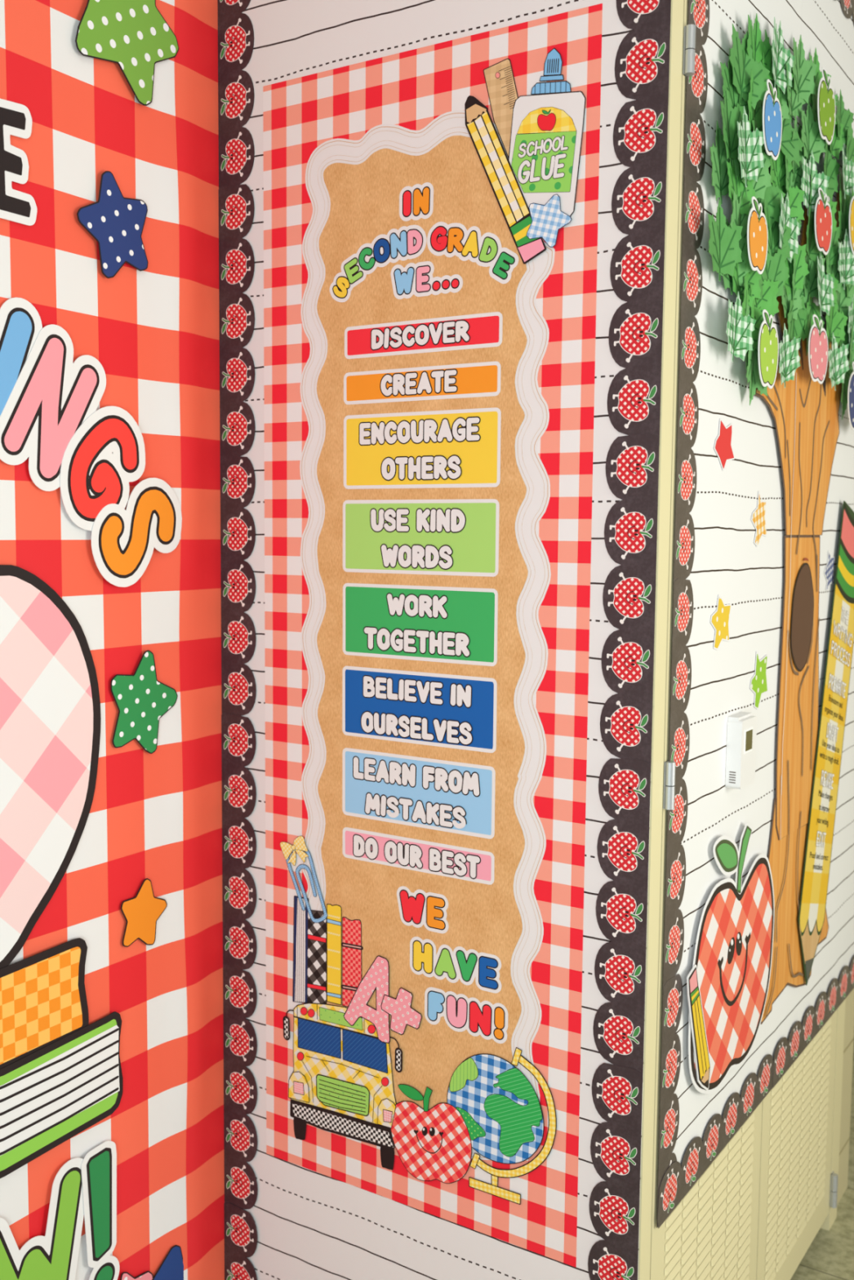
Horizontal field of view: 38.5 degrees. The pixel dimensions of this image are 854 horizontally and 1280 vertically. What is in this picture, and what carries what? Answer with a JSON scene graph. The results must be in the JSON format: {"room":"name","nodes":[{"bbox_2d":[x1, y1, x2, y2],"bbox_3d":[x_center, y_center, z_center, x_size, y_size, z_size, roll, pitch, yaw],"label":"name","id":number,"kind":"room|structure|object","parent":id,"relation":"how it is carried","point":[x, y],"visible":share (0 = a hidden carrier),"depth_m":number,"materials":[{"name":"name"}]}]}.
{"room":"elementary school classroom","nodes":[
{"label":"elementary school classroom","id":0,"kind":"room"},
{"bbox_2d":[790,1041,853,1279],"bbox_3d":[0.397,1.259,0.805,7.400,0.100,7.400,4,6,33],"label":"floor","id":1,"kind":"structure","parent":0,"point":[829,1255],"depth_m":2.19,"materials":[{"name":"tile"}]},
{"bbox_2d":[637,0,845,1279],"bbox_3d":[0.247,-0.163,1.947,0.668,2.523,0.950,4,6,33],"label":"cabinet","id":2,"kind":"object","parent":1,"relation":"on","point":[755,1212],"visible":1,"depth_m":1.59,"materials":[{"name":"beige"}]},
{"bbox_2d":[217,0,671,1279],"bbox_3d":[-0.017,-0.089,1.554,0.654,2.504,0.005,4,6,33],"label":"lined paper","id":3,"kind":"object","parent":2,"relation":"attached to","point":[310,1224],"depth_m":1.49,"materials":[{"name":"paper"}]},
{"bbox_2d":[262,3,602,1267],"bbox_3d":[-0.019,0.015,1.563,0.493,1.485,0.004,4,6,33],"label":"poster","id":4,"kind":"object","parent":3,"relation":"attached to","point":[431,211],"visible":1,"depth_m":1.54,"materials":[{"name":"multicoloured paper"}]},
{"bbox_2d":[282,1009,293,1040],"bbox_3d":[-0.195,0.541,1.720,0.019,0.046,0.001,4,6,33],"label":"mirror","id":5,"kind":"object","parent":4,"relation":"attached to","point":[287,1015],"depth_m":1.72,"materials":[{"name":"multicoloured paper"}]},
{"bbox_2d":[292,895,308,1003],"bbox_3d":[-0.176,0.432,1.701,0.029,0.154,0.001,4,6,33],"label":"book","id":6,"kind":"object","parent":4,"relation":"on","point":[300,903],"depth_m":1.70,"materials":[{"name":"white paper"}]},
{"bbox_2d":[306,910,326,1004],"bbox_3d":[-0.152,0.438,1.686,0.035,0.136,0.001,4,6,33],"label":"book","id":7,"kind":"object","parent":4,"relation":"on","point":[316,919],"depth_m":1.69,"materials":[{"name":"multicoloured paper"}]},
{"bbox_2d":[326,903,342,1004],"bbox_3d":[-0.127,0.428,1.669,0.026,0.140,0.001,4,6,33],"label":"book","id":8,"kind":"object","parent":4,"relation":"on","point":[334,911],"depth_m":1.67,"materials":[{"name":"yellow paper"}]},
{"bbox_2d":[315,1074,369,1116],"bbox_3d":[-0.116,0.624,1.676,0.092,0.046,0.001,4,6,33],"label":"grille","id":9,"kind":"object","parent":4,"relation":"attached to","point":[336,1095],"depth_m":1.68,"materials":[{"name":"green paper"}]},
{"bbox_2d":[342,916,361,1007],"bbox_3d":[-0.101,0.437,1.653,0.034,0.126,0.001,4,6,33],"label":"book","id":10,"kind":"object","parent":4,"relation":"on","point":[351,926],"depth_m":1.65,"materials":[{"name":"red paper"}]},
{"bbox_2d":[389,1036,402,1072],"bbox_3d":[-0.041,0.550,1.621,0.021,0.046,0.001,4,6,33],"label":"mirror","id":11,"kind":"object","parent":4,"relation":"attached to","point":[395,1042],"depth_m":1.62,"materials":[{"name":"multicoloured paper"}]},
{"bbox_2d":[508,47,585,216],"bbox_3d":[0.137,-0.577,1.411,0.099,0.201,0.001,4,6,33],"label":"glue bottle","id":12,"kind":"object","parent":4,"relation":"on","point":[547,85],"depth_m":1.41,"materials":[{"name":"white"}]},
{"bbox_2d":[656,0,802,1228],"bbox_3d":[0.412,-0.147,1.602,0.004,1.698,0.467,4,6,33],"label":"lined paper","id":13,"kind":"object","parent":2,"relation":"attached to","point":[727,562],"depth_m":1.52,"materials":[{"name":"paper"}]},
{"bbox_2d":[710,594,730,649],"bbox_3d":[0.373,-0.023,1.555,0.001,0.070,0.073,4,6,33],"label":"star cutout","id":14,"kind":"object","parent":13,"relation":"attached to","point":[719,620],"visible":1,"depth_m":1.55,"materials":[{"name":"yellow paper"}]},
{"bbox_2d":[713,418,734,471],"bbox_3d":[0.373,-0.244,1.531,0.001,0.063,0.075,4,6,33],"label":"star cutout","id":15,"kind":"object","parent":13,"relation":"attached to","point":[722,447],"visible":1,"depth_m":1.53,"materials":[{"name":"red paper"}]},
{"bbox_2d":[709,120,740,204],"bbox_3d":[0.348,-0.561,1.442,0.010,0.092,0.122,4,6,30],"label":"leaf","id":16,"kind":"object","parent":13,"relation":"attached to","point":[720,179],"visible":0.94,"depth_m":1.44,"materials":[{"name":"green"}]},
{"bbox_2d":[707,199,742,280],"bbox_3d":[0.348,-0.472,1.442,0.009,0.093,0.118,4,6,33],"label":"leaf","id":17,"kind":"object","parent":13,"relation":"attached to","point":[724,249],"visible":1,"depth_m":1.45,"materials":[{"name":"green"}]},
{"bbox_2d":[686,822,774,1093],"bbox_3d":[0.416,0.424,1.653,0.004,0.349,0.359,4,6,33],"label":"cutout","id":18,"kind":"object","parent":13,"relation":"attached to","point":[728,980],"visible":1,"depth_m":1.64,"materials":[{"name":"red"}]},
{"bbox_2d":[720,87,745,165],"bbox_3d":[0.359,-0.610,1.446,0.012,0.092,0.123,3,6,28],"label":"leaf","id":19,"kind":"object","parent":13,"relation":"attached to","point":[730,115],"visible":0.84,"depth_m":1.46,"materials":[{"name":"green"}]},
{"bbox_2d":[720,48,748,115],"bbox_3d":[0.369,-0.665,1.466,0.010,0.083,0.110,4,6,35],"label":"leaf","id":20,"kind":"object","parent":13,"relation":"attached to","point":[727,74],"visible":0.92,"depth_m":1.46,"materials":[{"name":"green"}]},
{"bbox_2d":[719,218,751,294],"bbox_3d":[0.371,-0.467,1.489,0.010,0.088,0.116,4,6,35],"label":"leaf","id":21,"kind":"object","parent":13,"relation":"attached to","point":[742,271],"visible":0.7,"depth_m":1.51,"materials":[{"name":"green"}]},
{"bbox_2d":[729,190,748,256],"bbox_3d":[0.388,-0.513,1.504,0.012,0.090,0.115,4,6,31],"label":"leaf","id":22,"kind":"object","parent":13,"relation":"attached to","point":[739,220],"visible":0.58,"depth_m":1.49,"materials":[{"name":"green"}]},
{"bbox_2d":[724,711,756,789],"bbox_3d":[0.418,0.146,1.625,0.021,0.094,0.061,4,6,33],"label":"thermostat","id":23,"kind":"object","parent":13,"relation":"attached to","point":[741,731],"visible":1,"depth_m":1.60,"materials":[{"name":"white plastic"}]},
{"bbox_2d":[726,157,755,215],"bbox_3d":[0.378,-0.554,1.484,0.010,0.086,0.112,4,6,32],"label":"leaf","id":24,"kind":"object","parent":13,"relation":"attached to","point":[735,184],"visible":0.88,"depth_m":1.49,"materials":[{"name":"green"}]},
{"bbox_2d":[725,291,755,362],"bbox_3d":[0.377,-0.380,1.482,0.010,0.085,0.108,4,6,32],"label":"leaf","id":25,"kind":"object","parent":13,"relation":"attached to","point":[740,328],"visible":1,"depth_m":1.49,"materials":[{"name":"green"}]},
{"bbox_2d":[732,262,761,307],"bbox_3d":[0.393,-0.459,1.520,0.011,0.088,0.114,4,6,35],"label":"leaf","id":26,"kind":"object","parent":13,"relation":"attached to","point":[753,276],"visible":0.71,"depth_m":1.54,"materials":[{"name":"green"}]},
{"bbox_2d":[728,22,769,109],"bbox_3d":[0.387,-0.694,1.480,0.009,0.091,0.120,5,7,38],"label":"leaf","id":27,"kind":"object","parent":13,"relation":"attached to","point":[742,64],"visible":1,"depth_m":1.48,"materials":[{"name":"green"}]},
{"bbox_2d":[741,278,762,353],"bbox_3d":[0.409,-0.411,1.544,0.012,0.092,0.122,3,6,29],"label":"leaf","id":28,"kind":"object","parent":13,"relation":"attached to","point":[755,333],"visible":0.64,"depth_m":1.56,"materials":[{"name":"green"}]},
{"bbox_2d":[741,151,771,204],"bbox_3d":[0.407,-0.587,1.523,0.008,0.084,0.110,4,6,35],"label":"leaf","id":29,"kind":"object","parent":13,"relation":"attached to","point":[763,175],"visible":0.46,"depth_m":1.55,"materials":[{"name":"green"}]},
{"bbox_2d":[737,105,764,186],"bbox_3d":[0.387,-0.596,1.475,0.009,0.091,0.119,4,6,30],"label":"leaf","id":30,"kind":"object","parent":29,"relation":"attached to","point":[750,156],"visible":1,"depth_m":1.49,"materials":[{"name":"green"}]},
{"bbox_2d":[762,79,782,159],"bbox_3d":[0.435,-0.653,1.538,0.002,0.089,0.077,4,6,33],"label":"cutout","id":31,"kind":"object","parent":30,"relation":"attached to","point":[771,109],"visible":1,"depth_m":1.53,"materials":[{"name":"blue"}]},
{"bbox_2d":[747,69,764,152],"bbox_3d":[0.413,-0.657,1.526,0.009,0.092,0.122,3,6,30],"label":"leaf","id":32,"kind":"object","parent":13,"relation":"attached to","point":[757,113],"visible":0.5,"depth_m":1.52,"materials":[{"name":"green"}]},
{"bbox_2d":[746,195,768,274],"bbox_3d":[0.410,-0.500,1.516,0.002,0.087,0.078,4,6,33],"label":"cutout","id":33,"kind":"object","parent":13,"relation":"attached to","point":[757,225],"visible":1,"depth_m":1.51,"materials":[{"name":"orange paper"}]},
{"bbox_2d":[749,651,767,709],"bbox_3d":[0.462,0.055,1.702,0.001,0.082,0.079,4,6,33],"label":"star cutout","id":34,"kind":"object","parent":13,"relation":"attached to","point":[758,685],"visible":1,"depth_m":1.70,"materials":[{"name":"green paper"}]},
{"bbox_2d":[751,490,766,546],"bbox_3d":[0.452,-0.165,1.663,0.001,0.076,0.068,4,6,33],"label":"star cutout","id":35,"kind":"object","parent":13,"relation":"attached to","point":[757,518],"visible":1,"depth_m":1.66,"materials":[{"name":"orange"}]},
{"bbox_2d":[746,13,773,87],"bbox_3d":[0.412,-0.734,1.522,0.009,0.090,0.112,4,5,32],"label":"leaf","id":36,"kind":"object","parent":13,"relation":"attached to","point":[757,46],"visible":0.73,"depth_m":1.53,"materials":[{"name":"green"}]},
{"bbox_2d":[742,253,776,321],"bbox_3d":[0.422,-0.451,1.564,0.011,0.089,0.117,4,6,36],"label":"leaf","id":37,"kind":"object","parent":13,"relation":"attached to","point":[766,303],"visible":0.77,"depth_m":1.59,"materials":[{"name":"green"}]},
{"bbox_2d":[749,276,779,326],"bbox_3d":[0.433,-0.441,1.582,0.010,0.088,0.116,4,6,34],"label":"leaf","id":38,"kind":"object","parent":13,"relation":"attached to","point":[775,303],"visible":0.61,"depth_m":1.61,"materials":[{"name":"green"}]},
{"bbox_2d":[751,184,785,230],"bbox_3d":[0.435,-0.579,1.575,0.010,0.091,0.121,4,6,37],"label":"leaf","id":39,"kind":"object","parent":13,"relation":"attached to","point":[772,195],"visible":0.34,"depth_m":1.60,"materials":[{"name":"green"}]},
{"bbox_2d":[758,245,789,299],"bbox_3d":[0.447,-0.476,1.596,0.010,0.090,0.117,5,7,38],"label":"leaf","id":40,"kind":"object","parent":13,"relation":"attached to","point":[775,269],"visible":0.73,"depth_m":1.61,"materials":[{"name":"green"}]},
{"bbox_2d":[761,66,790,121],"bbox_3d":[0.445,-0.706,1.579,0.009,0.091,0.113,3,7,36],"label":"leaf","id":41,"kind":"object","parent":13,"relation":"attached to","point":[784,108],"visible":0.3,"depth_m":1.61,"materials":[{"name":"green"}]},
{"bbox_2d":[764,197,791,257],"bbox_3d":[0.456,-0.539,1.607,0.012,0.090,0.117,4,6,34],"label":"leaf","id":42,"kind":"object","parent":13,"relation":"attached to","point":[774,233],"visible":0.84,"depth_m":1.61,"materials":[{"name":"green"}]},
{"bbox_2d":[769,148,792,186],"bbox_3d":[0.462,-0.628,1.609,0.011,0.087,0.115,4,6,32],"label":"leaf","id":43,"kind":"object","parent":13,"relation":"attached to","point":[779,165],"visible":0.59,"depth_m":1.62,"materials":[{"name":"green"}]},
{"bbox_2d":[771,16,795,93],"bbox_3d":[0.454,-0.751,1.570,0.010,0.089,0.114,3,6,30],"label":"leaf","id":44,"kind":"object","parent":13,"relation":"attached to","point":[781,56],"visible":0.94,"depth_m":1.58,"materials":[{"name":"green"}]},
{"bbox_2d":[774,171,804,221],"bbox_3d":[0.484,-0.598,1.649,0.013,0.089,0.112,5,7,38],"label":"leaf","id":45,"kind":"object","parent":13,"relation":"attached to","point":[795,197],"visible":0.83,"depth_m":1.67,"materials":[{"name":"green"}]},
{"bbox_2d":[778,192,801,262],"bbox_3d":[0.482,-0.554,1.637,0.010,0.092,0.119,3,6,29],"label":"leaf","id":46,"kind":"object","parent":45,"relation":"attached to","point":[784,217],"visible":0.88,"depth_m":1.65,"materials":[{"name":"green"}]},
{"bbox_2d":[776,85,804,166],"bbox_3d":[0.475,-0.682,1.621,0.014,0.100,0.119,4,6,37],"label":"leaf","id":47,"kind":"object","parent":13,"relation":"attached to","point":[788,148],"visible":0.61,"depth_m":1.63,"materials":[{"name":"green"}]},
{"bbox_2d":[785,155,803,199],"bbox_3d":[0.497,-0.633,1.666,0.010,0.092,0.120,3,6,29],"label":"leaf","id":48,"kind":"object","parent":13,"relation":"attached to","point":[789,175],"visible":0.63,"depth_m":1.68,"materials":[{"name":"green"}]},
{"bbox_2d":[786,47,806,123],"bbox_3d":[0.491,-0.743,1.639,0.010,0.092,0.122,3,6,29],"label":"leaf","id":49,"kind":"object","parent":13,"relation":"attached to","point":[795,102],"visible":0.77,"depth_m":1.66,"materials":[{"name":"green"}]},
{"bbox_2d":[754,190,842,1024],"bbox_3d":[0.561,-0.061,1.837,0.004,1.266,0.494,4,6,33],"label":"trunk","id":50,"kind":"object","parent":13,"relation":"attached to","point":[805,414],"visible":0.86,"depth_m":1.84,"materials":[{"name":"brown paper"}]},
{"bbox_2d":[746,336,767,405],"bbox_3d":[0.421,-0.346,1.570,0.009,0.089,0.114,3,6,29],"label":"leaf","id":51,"kind":"object","parent":50,"relation":"attached to","point":[753,376],"visible":0.7,"depth_m":1.57,"materials":[{"name":"green"}]},
{"bbox_2d":[757,309,778,388],"bbox_3d":[0.440,-0.374,1.576,0.002,0.096,0.082,4,6,33],"label":"cutout","id":52,"kind":"object","parent":50,"relation":"attached to","point":[768,344],"visible":1,"depth_m":1.57,"materials":[{"name":"green paper"}]},
{"bbox_2d":[778,323,800,387],"bbox_3d":[0.490,-0.387,1.664,0.009,0.085,0.112,4,6,31],"label":"leaf","id":53,"kind":"object","parent":50,"relation":"attached to","point":[789,359],"visible":1,"depth_m":1.68,"materials":[{"name":"green"}]},
{"bbox_2d":[781,280,802,321],"bbox_3d":[0.496,-0.476,1.678,0.012,0.085,0.107,4,6,31],"label":"leaf","id":54,"kind":"object","parent":50,"relation":"attached to","point":[797,304],"visible":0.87,"depth_m":1.70,"materials":[{"name":"green"}]},
{"bbox_2d":[783,244,808,296],"bbox_3d":[0.500,-0.514,1.683,0.011,0.087,0.116,4,6,36],"label":"leaf","id":55,"kind":"object","parent":50,"relation":"attached to","point":[801,268],"visible":0.52,"depth_m":1.70,"materials":[{"name":"green"}]},
{"bbox_2d":[787,297,809,342],"bbox_3d":[0.516,-0.440,1.711,0.011,0.087,0.115,4,6,32],"label":"leaf","id":56,"kind":"object","parent":50,"relation":"attached to","point":[795,327],"visible":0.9,"depth_m":1.72,"materials":[{"name":"green"}]},
{"bbox_2d":[803,250,825,298],"bbox_3d":[0.553,-0.532,1.764,0.010,0.089,0.114,4,6,34],"label":"leaf","id":57,"kind":"object","parent":50,"relation":"attached to","point":[811,277],"visible":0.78,"depth_m":1.77,"materials":[{"name":"green"}]},
{"bbox_2d":[804,293,824,354],"bbox_3d":[0.560,-0.459,1.782,0.010,0.088,0.113,4,6,31],"label":"leaf","id":58,"kind":"object","parent":50,"relation":"attached to","point":[814,308],"visible":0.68,"depth_m":1.78,"materials":[{"name":"green"}]},
{"bbox_2d":[805,205,823,264],"bbox_3d":[0.556,-0.584,1.757,0.011,0.084,0.109,4,6,31],"label":"leaf","id":59,"kind":"object","parent":50,"relation":"attached to","point":[812,251],"visible":0.71,"depth_m":1.76,"materials":[{"name":"green"}]},
{"bbox_2d":[800,150,829,217],"bbox_3d":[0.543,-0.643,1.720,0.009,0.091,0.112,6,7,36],"label":"leaf","id":60,"kind":"object","parent":50,"relation":"attached to","point":[819,180],"visible":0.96,"depth_m":1.73,"materials":[{"name":"green"}]},
{"bbox_2d":[813,186,831,254],"bbox_3d":[0.568,-0.598,1.751,0.002,0.086,0.090,4,6,33],"label":"cutout","id":61,"kind":"object","parent":60,"relation":"attached to","point":[823,215],"visible":1,"depth_m":1.75,"materials":[{"name":"red paper"}]},
{"bbox_2d":[808,314,827,383],"bbox_3d":[0.566,-0.419,1.766,0.002,0.093,0.101,4,6,33],"label":"cutout","id":62,"kind":"object","parent":50,"relation":"attached to","point":[818,340],"visible":1,"depth_m":1.76,"materials":[{"name":"pink paper"}]},
{"bbox_2d":[817,252,835,315],"bbox_3d":[0.576,-0.519,1.780,0.013,0.094,0.119,3,6,30],"label":"leaf","id":63,"kind":"object","parent":50,"relation":"attached to","point":[825,286],"visible":0.99,"depth_m":1.79,"materials":[{"name":"green"}]},
{"bbox_2d":[826,249,842,293],"bbox_3d":[0.618,-0.570,1.857,0.010,0.092,0.114,4,6,33],"label":"leaf","id":64,"kind":"object","parent":50,"relation":"attached to","point":[829,268],"visible":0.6,"depth_m":1.87,"materials":[{"name":"green"}]},
{"bbox_2d":[825,291,848,345],"bbox_3d":[0.623,-0.492,1.872,0.010,0.084,0.111,4,6,34],"label":"leaf","id":65,"kind":"object","parent":50,"relation":"attached to","point":[836,318],"visible":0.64,"depth_m":1.88,"materials":[{"name":"green"}]},
{"bbox_2d":[827,332,849,390],"bbox_3d":[0.626,-0.426,1.871,0.009,0.086,0.115,4,6,34],"label":"leaf","id":66,"kind":"object","parent":50,"relation":"attached to","point":[837,359],"visible":1,"depth_m":1.88,"materials":[{"name":"green"}]},
{"bbox_2d":[833,264,853,317],"bbox_3d":[0.649,-0.550,1.911,0.010,0.092,0.118,4,6,36],"label":"leaf","id":67,"kind":"object","parent":50,"relation":"attached to","point":[842,301],"visible":0.48,"depth_m":1.93,"materials":[{"name":"green"}]},
{"bbox_2d":[838,195,849,244],"bbox_3d":[0.654,-0.647,1.906,0.012,0.086,0.113,4,7,37],"label":"leaf","id":68,"kind":"object","parent":50,"relation":"attached to","point":[843,218],"visible":0.55,"depth_m":1.90,"materials":[{"name":"green"}]},
{"bbox_2d":[837,228,853,289],"bbox_3d":[0.647,-0.586,1.882,0.010,0.089,0.114,4,6,37],"label":"leaf","id":69,"kind":"object","parent":50,"relation":"attached to","point":[846,261],"visible":1,"depth_m":1.89,"materials":[{"name":"green"}]},
{"bbox_2d":[840,368,852,419],"bbox_3d":[0.675,-0.401,1.968,0.011,0.093,0.115,3,6,30],"label":"leaf","id":70,"kind":"object","parent":50,"relation":"attached to","point":[845,385],"visible":0.57,"depth_m":1.97,"materials":[{"name":"green"}]},
{"bbox_2d":[842,142,853,199],"bbox_3d":[0.640,-0.718,1.867,0.011,0.086,0.106,3,6,29],"label":"leaf","id":71,"kind":"object","parent":50,"relation":"attached to","point":[847,166],"visible":0.99,"depth_m":1.88,"materials":[{"name":"green"}]},
{"bbox_2d":[847,361,853,430],"bbox_3d":[0.694,-0.390,1.969,0.002,0.107,0.125,4,6,33],"label":"cutout","id":72,"kind":"object","parent":50,"relation":"attached to","point":[851,385],"visible":1,"depth_m":1.93,"materials":[{"name":"blue paper"}]},
{"bbox_2d":[848,185,853,254],"bbox_3d":[0.675,-0.650,1.912,0.002,0.103,0.114,4,6,33],"label":"cutout","id":73,"kind":"object","parent":50,"relation":"attached to","point":[851,204],"visible":1,"depth_m":1.88,"materials":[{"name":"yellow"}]},
{"bbox_2d":[791,111,807,189],"bbox_3d":[0.514,-0.671,1.688,0.009,0.092,0.122,3,6,30],"label":"leaf","id":74,"kind":"object","parent":13,"relation":"attached to","point":[798,179],"visible":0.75,"depth_m":1.69,"materials":[{"name":"green"}]},
{"bbox_2d":[791,34,817,103],"bbox_3d":[0.509,-0.776,1.660,0.009,0.090,0.111,5,6,33],"label":"leaf","id":75,"kind":"object","parent":13,"relation":"attached to","point":[807,86],"visible":1,"depth_m":1.67,"materials":[{"name":"green"}]},
{"bbox_2d":[764,0,853,1087],"bbox_3d":[0.671,-0.180,2.002,0.005,1.697,0.574,4,6,33],"label":"lined paper","id":76,"kind":"object","parent":2,"relation":"attached to","point":[825,28],"depth_m":1.99,"materials":[{"name":"paper"}]},
{"bbox_2d":[800,98,825,164],"bbox_3d":[0.537,-0.711,1.712,0.009,0.089,0.113,4,6,35],"label":"leaf","id":77,"kind":"object","parent":76,"relation":"attached to","point":[811,139],"visible":0.89,"depth_m":1.72,"materials":[{"name":"green"}]},
{"bbox_2d":[808,48,831,106],"bbox_3d":[0.553,-0.795,1.736,0.010,0.091,0.113,4,6,32],"label":"leaf","id":78,"kind":"object","parent":76,"relation":"attached to","point":[818,76],"visible":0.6,"depth_m":1.74,"materials":[{"name":"green"}]},
{"bbox_2d":[798,500,853,985],"bbox_3d":[0.674,0.162,2.031,0.002,0.783,0.329,4,6,33],"label":"cutout","id":79,"kind":"object","parent":76,"relation":"attached to","point":[811,913],"visible":1,"depth_m":2.01,"materials":[{"name":"yellow paper"}]},
{"bbox_2d":[823,550,835,590],"bbox_3d":[0.650,-0.113,1.977,0.001,0.065,0.061,4,6,33],"label":"star cutout","id":80,"kind":"object","parent":76,"relation":"attached to","point":[828,570],"visible":1,"depth_m":1.98,"materials":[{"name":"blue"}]},
{"bbox_2d":[823,140,839,199],"bbox_3d":[0.592,-0.697,1.802,0.010,0.094,0.118,3,6,28],"label":"leaf","id":81,"kind":"object","parent":76,"relation":"attached to","point":[831,167],"visible":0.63,"depth_m":1.82,"materials":[{"name":"green"}]},
{"bbox_2d":[817,66,835,144],"bbox_3d":[0.566,-0.755,1.732,0.002,0.095,0.090,4,6,33],"label":"cutout","id":82,"kind":"object","parent":81,"relation":"attached to","point":[825,97],"visible":1,"depth_m":1.73,"materials":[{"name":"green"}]},
{"bbox_2d":[824,226,839,266],"bbox_3d":[0.600,-0.595,1.826,0.010,0.083,0.110,4,6,30],"label":"leaf","id":83,"kind":"object","parent":76,"relation":"attached to","point":[833,248],"visible":0.52,"depth_m":1.85,"materials":[{"name":"green"}]},
{"bbox_2d":[830,121,844,159],"bbox_3d":[0.604,-0.757,1.815,0.010,0.086,0.107,3,6,29],"label":"leaf","id":84,"kind":"object","parent":76,"relation":"attached to","point":[836,145],"visible":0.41,"depth_m":1.83,"materials":[{"name":"green"}]},
{"bbox_2d":[836,88,853,146],"bbox_3d":[0.628,-0.790,1.850,0.010,0.086,0.106,4,6,32],"label":"leaf","id":85,"kind":"object","parent":76,"relation":"attached to","point":[844,117],"visible":1,"depth_m":1.86,"materials":[{"name":"green"}]},
{"bbox_2d":[836,988,853,1204],"bbox_3d":[0.553,-0.238,2.383,0.590,2.600,0.117,4,6,33],"label":"wall","id":86,"kind":"structure","parent":0,"point":[849,1004],"depth_m":2.34,"materials":[{"name":"beige paint"}]},
{"bbox_3d":[-0.993,-0.104,0.755,0.118,2.600,3.600,4,6,33],"label":"wall","id":87,"kind":"structure","parent":0,"visible":0},
{"bbox_2d":[0,0,224,1279],"bbox_3d":[-0.642,-0.083,1.185,0.014,2.460,1.299,4,6,33],"label":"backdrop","id":88,"kind":"structure","parent":87,"relation":"attached to","point":[153,332],"depth_m":1.61,"materials":[{"name":"red paper"}]},
{"bbox_2d":[0,98,36,225],"bbox_3d":[-0.479,-0.544,1.382,0.001,0.134,0.094,4,6,33],"label":"cutout","id":89,"kind":"object","parent":88,"relation":"attached to","point":[15,118],"visible":1,"depth_m":1.39,"materials":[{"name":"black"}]},
{"bbox_2d":[0,297,42,414],"bbox_3d":[-0.482,-0.310,1.403,0.001,0.168,0.103,4,6,33],"label":"cutout","id":90,"kind":"object","parent":88,"relation":"attached to","point":[20,322],"visible":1,"depth_m":1.41,"materials":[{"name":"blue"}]},
{"bbox_2d":[0,1157,84,1279],"bbox_3d":[-0.486,0.759,1.507,0.001,0.193,0.185,4,6,33],"label":"cutout","id":91,"kind":"object","parent":88,"relation":"attached to","point":[54,1255],"visible":1,"depth_m":1.54,"materials":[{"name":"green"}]},
{"bbox_2d":[0,937,88,1068],"bbox_3d":[-0.484,0.446,1.476,0.001,0.132,0.194,4,6,33],"label":"cutout","id":92,"kind":"object","parent":88,"relation":"attached to","point":[43,1002],"visible":1,"depth_m":1.50,"materials":[{"name":"orange paper"}]},
{"bbox_2d":[0,564,101,968],"bbox_3d":[-0.502,0.157,1.419,0.001,0.488,0.325,4,6,33],"label":"cutout","id":93,"kind":"object","parent":88,"relation":"attached to","point":[50,702],"visible":1,"depth_m":1.47,"materials":[{"name":"pink paper"}]},
{"bbox_2d":[0,324,106,491],"bbox_3d":[-0.447,-0.276,1.458,0.001,0.197,0.171,4,6,33],"label":"cutout","id":94,"kind":"object","parent":88,"relation":"attached to","point":[52,395],"visible":1,"depth_m":1.45,"materials":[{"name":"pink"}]},
{"bbox_2d":[0,1011,123,1178],"bbox_3d":[-0.470,0.565,1.507,0.002,0.144,0.253,4,6,33],"label":"cutout","id":95,"kind":"object","parent":88,"relation":"attached to","point":[51,1095],"visible":1,"depth_m":1.52,"materials":[{"name":"white paper"}]},
{"bbox_2d":[80,1141,119,1279],"bbox_3d":[-0.426,0.761,1.598,0.001,0.211,0.062,4,6,33],"label":"cutout","id":96,"kind":"object","parent":88,"relation":"attached to","point":[99,1166],"visible":1,"depth_m":1.60,"materials":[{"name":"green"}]},
{"bbox_2d":[59,405,145,530],"bbox_3d":[-0.403,-0.215,1.529,0.001,0.156,0.140,4,6,33],"label":"cutout","id":97,"kind":"object","parent":88,"relation":"attached to","point":[92,477],"visible":1,"depth_m":1.52,"materials":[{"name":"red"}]},
{"bbox_2d":[76,170,148,278],"bbox_3d":[-0.390,-0.515,1.524,0.001,0.130,0.116,4,6,33],"label":"star cutout","id":98,"kind":"object","parent":88,"relation":"attached to","point":[116,221],"visible":1,"depth_m":1.52,"materials":[{"name":"blue paper"}]},
{"bbox_2d":[75,0,178,105],"bbox_3d":[-0.371,-0.766,1.527,0.001,0.178,0.174,4,6,33],"label":"star cutout","id":99,"kind":"object","parent":88,"relation":"attached to","point":[135,35],"visible":1,"depth_m":1.53,"materials":[{"name":"green paper"}]},
{"bbox_2d":[90,477,182,586],"bbox_3d":[-0.373,-0.140,1.581,0.001,0.141,0.158,4,6,33],"label":"cutout","id":100,"kind":"object","parent":88,"relation":"attached to","point":[123,542],"visible":1,"depth_m":1.58,"materials":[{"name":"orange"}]},
{"bbox_2d":[110,649,177,754],"bbox_3d":[-0.372,0.083,1.615,0.001,0.139,0.119,4,6,33],"label":"star cutout","id":101,"kind":"object","parent":88,"relation":"attached to","point":[140,700],"visible":1,"depth_m":1.61,"materials":[{"name":"green paper"}]},
{"bbox_2d":[120,878,167,946],"bbox_3d":[-0.378,0.366,1.635,0.001,0.094,0.084,4,6,33],"label":"star cutout","id":102,"kind":"object","parent":88,"relation":"attached to","point":[141,913],"visible":1,"depth_m":1.63,"materials":[{"name":"orange paper"}]},
{"bbox_2d":[152,1244,183,1279],"bbox_3d":[-0.355,0.904,1.727,0.001,0.105,0.100,4,6,33],"label":"star cutout","id":103,"kind":"object","parent":88,"relation":"attached to","point":[171,1268],"visible":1,"depth_m":1.72,"materials":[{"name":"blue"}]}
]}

